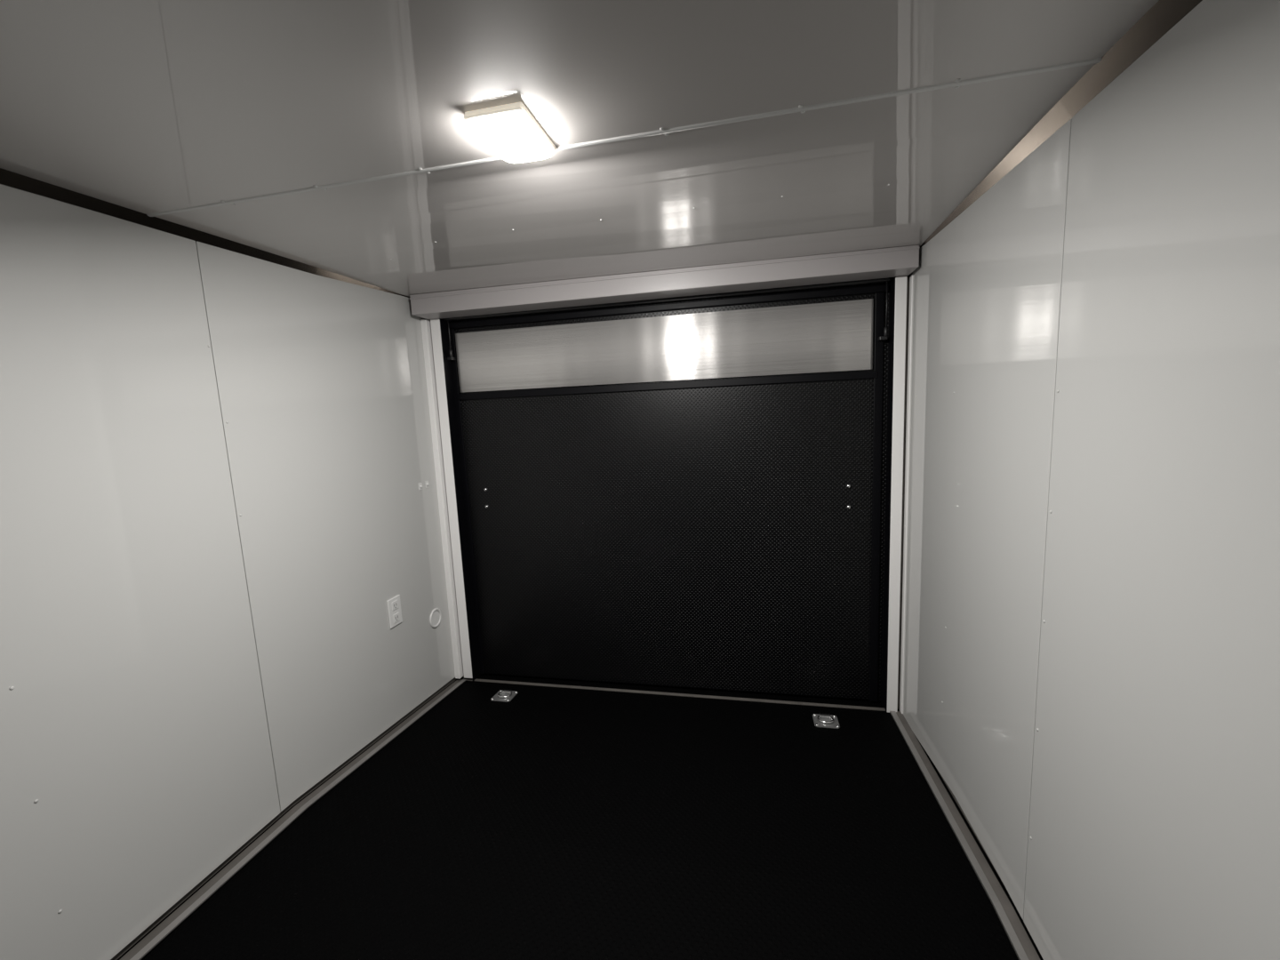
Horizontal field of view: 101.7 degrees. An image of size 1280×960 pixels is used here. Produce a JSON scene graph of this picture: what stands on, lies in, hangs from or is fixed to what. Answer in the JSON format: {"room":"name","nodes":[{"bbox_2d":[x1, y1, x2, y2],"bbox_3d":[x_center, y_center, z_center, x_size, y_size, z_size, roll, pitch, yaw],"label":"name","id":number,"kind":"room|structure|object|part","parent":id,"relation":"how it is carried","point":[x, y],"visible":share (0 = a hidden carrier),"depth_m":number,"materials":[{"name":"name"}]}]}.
{"room":"cargo trailer interior","nodes":[
{"label":"cargo trailer interior","id":0,"kind":"room"},
{"bbox_2d":[0,184,457,959],"bbox_3d":[-1.460,0.396,0.235,0.052,1.920,4.940,-1,8,12],"label":"wall","id":1,"kind":"structure","parent":0,"point":[214,460],"depth_m":1.35,"materials":[{"name":"grey"}]},
{"bbox_3d":[-1.560,0.459,-0.323,0.010,1.706,3.802,-1,8,12],"label":"wall panel","id":2,"kind":"part","parent":1,"relation":"part of","materials":[{"name":"grey"}]},
{"bbox_2d":[0,168,410,297],"bbox_3d":[-1.495,-0.468,0.046,0.060,0.055,4.800,-1,8,12],"label":"trim","id":3,"kind":"structure","parent":1,"relation":"attached to","point":[7,178],"depth_m":1.29,"materials":[{"name":"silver metal"}]},
{"bbox_2d":[119,679,466,959],"bbox_3d":[-1.387,1.290,0.275,0.050,0.087,4.800,-1,8,12],"label":"baseboard","id":4,"kind":"structure","parent":1,"relation":"attached to","point":[173,921],"depth_m":1.54,"materials":[{"name":"metal"}]},
{"bbox_3d":[-1.049,0.146,2.065,0.010,1.819,1.116,-1,8,12],"label":"wall panel","id":5,"kind":"part","parent":1,"relation":"part of","materials":[{"name":"grey"}]},
{"bbox_2d":[386,594,402,628],"bbox_3d":[-1.013,0.544,2.156,0.009,0.120,0.076,-1,8,12],"label":"wall outlet","id":6,"kind":"object","parent":1,"relation":"attached to","point":[394,604],"visible":1,"depth_m":2.15,"materials":[{"name":"white plastic"}]},
{"bbox_2d":[392,600,398,610],"bbox_3d":[-1.011,0.517,2.152,0.003,0.036,0.034,-1,8,12],"label":"receptacle","id":7,"kind":"object","parent":6,"relation":"attached to","point":[395,603],"depth_m":2.15,"materials":[{"name":"white plastic"}]},
{"bbox_2d":[392,612,399,623],"bbox_3d":[-1.009,0.571,2.159,0.003,0.036,0.034,-1,8,12],"label":"receptacle","id":8,"kind":"object","parent":6,"relation":"attached to","point":[396,615],"depth_m":2.16,"materials":[{"name":"white plastic"}]},
{"bbox_2d":[429,608,441,627],"bbox_3d":[-0.953,0.644,2.432,0.007,0.090,0.090,-1,8,12],"label":"port","id":9,"kind":"object","parent":1,"relation":"attached to","point":[436,615],"visible":1,"depth_m":2.43,"materials":[{"name":"white plastic"}]},
{"bbox_2d":[420,318,481,681],"bbox_3d":[-0.900,0.127,2.518,0.092,1.760,0.112,-1,8,12],"label":"trim","id":10,"kind":"structure","parent":1,"relation":"attached to","point":[439,375],"depth_m":2.47,"materials":[{"name":"white metal"}]},
{"bbox_2d":[0,0,1158,296],"bbox_3d":[-0.474,-0.514,-0.106,2.120,0.031,4.940,-1,8,12],"label":"ceiling","id":11,"kind":"structure","parent":0,"point":[148,107],"depth_m":0.94,"materials":[{"name":"grey"}]},
{"bbox_2d":[464,102,555,162],"bbox_3d":[-0.239,-0.645,0.984,0.109,0.032,0.168,-1,8,12],"label":"ceiling light","id":12,"kind":"object","parent":11,"relation":"in","point":[510,130],"visible":1,"depth_m":0.94,"materials":[{"name":"beige plastic"}]},
{"bbox_2d":[146,57,1101,216],"bbox_3d":[-0.222,-0.671,1.071,2.040,0.012,0.028,-1,8,12],"label":"trim","id":13,"kind":"structure","parent":11,"relation":"attached to","point":[956,84],"depth_m":1.00,"materials":[{"name":"white metal"}]},
{"bbox_3d":[-0.093,-0.768,1.678,2.120,0.030,1.255,-1,8,12],"label":"panel","id":14,"kind":"part","parent":11,"relation":"part of","materials":[{"name":"grey"}]},
{"bbox_2d":[117,673,1043,959],"bbox_3d":[-0.393,1.320,0.138,2.120,0.182,4.940,-1,8,12],"label":"floor","id":15,"kind":"structure","parent":0,"point":[545,822],"depth_m":1.47,"materials":[{"name":"black"}]},
{"bbox_2d":[490,689,518,702],"bbox_3d":[-0.629,0.999,2.417,0.096,0.019,0.100,-1,8,12],"label":"ring","id":16,"kind":"object","parent":15,"relation":"on","point":[502,695],"visible":1,"depth_m":2.41,"materials":[{"name":"silver metal"}]},
{"bbox_2d":[812,713,839,728],"bbox_3d":[0.755,0.977,2.118,0.096,0.019,0.100,-1,8,12],"label":"ring","id":17,"kind":"object","parent":15,"relation":"on","point":[820,720],"visible":1,"depth_m":2.11,"materials":[{"name":"silver metal"}]},
{"bbox_2d":[903,0,1279,959],"bbox_3d":[0.591,0.364,-0.209,0.052,1.920,4.940,-1,8,12],"label":"wall","id":18,"kind":"structure","parent":0,"point":[1092,644],"depth_m":0.86,"materials":[{"name":"grey"}]},
{"bbox_2d":[465,678,885,711],"bbox_3d":[0.091,0.993,2.402,1.970,0.025,0.016,-1,8,12],"label":"trim","id":19,"kind":"structure","parent":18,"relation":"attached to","point":[468,679],"depth_m":2.37,"materials":[{"name":"metal"}]},
{"bbox_2d":[880,274,912,713],"bbox_3d":[1.030,0.103,2.101,0.063,1.772,0.112,-1,8,12],"label":"trim","id":20,"kind":"structure","parent":18,"relation":"attached to","point":[900,288],"depth_m":2.06,"materials":[{"name":"white metal"}]},
{"bbox_2d":[889,711,1039,959],"bbox_3d":[0.570,1.259,-0.148,0.046,0.087,4.800,-1,8,12],"label":"baseboard","id":21,"kind":"structure","parent":18,"relation":"attached to","point":[1020,940],"depth_m":1.41,"materials":[{"name":"metal"}]},
{"bbox_3d":[0.966,0.135,1.632,0.010,1.842,1.116,-1,8,12],"label":"wall panel","id":22,"kind":"part","parent":18,"relation":"part of","materials":[{"name":"grey"}]},
{"bbox_2d":[920,0,1202,247],"bbox_3d":[0.516,-0.503,-0.389,0.064,0.053,4.800,-1,8,12],"label":"trim","id":23,"kind":"structure","parent":18,"relation":"attached to","point":[1164,15],"depth_m":0.89,"materials":[{"name":"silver metal"}]},
{"bbox_3d":[0.454,0.430,-0.757,0.010,1.710,3.802,-1,8,12],"label":"wall panel","id":24,"kind":"part","parent":18,"relation":"part of","materials":[{"name":"grey"}]},
{"bbox_3d":[0.083,0.075,2.427,2.160,2.000,0.025,-1,8,12],"label":"wall","id":25,"kind":"structure","parent":0,"visible":0},
{"bbox_2d":[409,245,919,319],"bbox_3d":[0.007,-0.777,2.090,2.005,0.084,0.134,-1,8,12],"label":"trim","id":26,"kind":"structure","parent":25,"relation":"attached to","point":[894,261],"depth_m":2.02,"materials":[{"name":"grey paint"}]},
{"bbox_2d":[442,277,891,701],"bbox_3d":[0.068,0.096,2.335,1.920,1.765,0.095,-1,8,12],"label":"door","id":27,"kind":"structure","parent":25,"relation":"in","point":[684,491],"depth_m":2.31,"materials":[{"name":"black metal"}]},
{"bbox_2d":[447,320,456,360],"bbox_3d":[-0.879,-0.648,2.408,0.029,0.187,0.043,-1,8,12],"label":"cable","id":28,"kind":"object","parent":27,"relation":"attached to","point":[451,358],"visible":0.98,"depth_m":2.40,"materials":[{"name":"black metal"}]},
{"bbox_3d":[0.023,-0.759,2.189,1.910,0.030,0.030,-1,8,12],"label":"frame","id":29,"kind":"part","parent":27,"relation":"part of","materials":[{"name":"black metal"}]},
{"bbox_3d":[0.040,-0.406,2.267,1.850,0.029,0.012,-1,8,12],"label":"rail","id":30,"kind":"part","parent":27,"relation":"part of","materials":[{"name":"black metal"}]},
{"bbox_3d":[0.030,-0.729,2.220,1.910,0.028,0.018,-1,8,12],"label":"rail","id":31,"kind":"part","parent":27,"relation":"part of","materials":[{"name":"black metal"}]},
{"bbox_2d":[845,483,851,488],"bbox_3d":[0.863,0.025,2.156,0.022,0.022,0.005,-1,8,12],"label":"washer","id":32,"kind":"object","parent":27,"relation":"in","point":[847,485],"depth_m":2.15,"materials":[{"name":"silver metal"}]},
{"bbox_2d":[877,280,887,341],"bbox_3d":[0.942,-0.657,2.017,0.029,0.227,0.043,-1,8,12],"label":"cable","id":33,"kind":"object","parent":27,"relation":"attached to","point":[884,337],"visible":1,"depth_m":2.01,"materials":[{"name":"black metal"}]}
]}

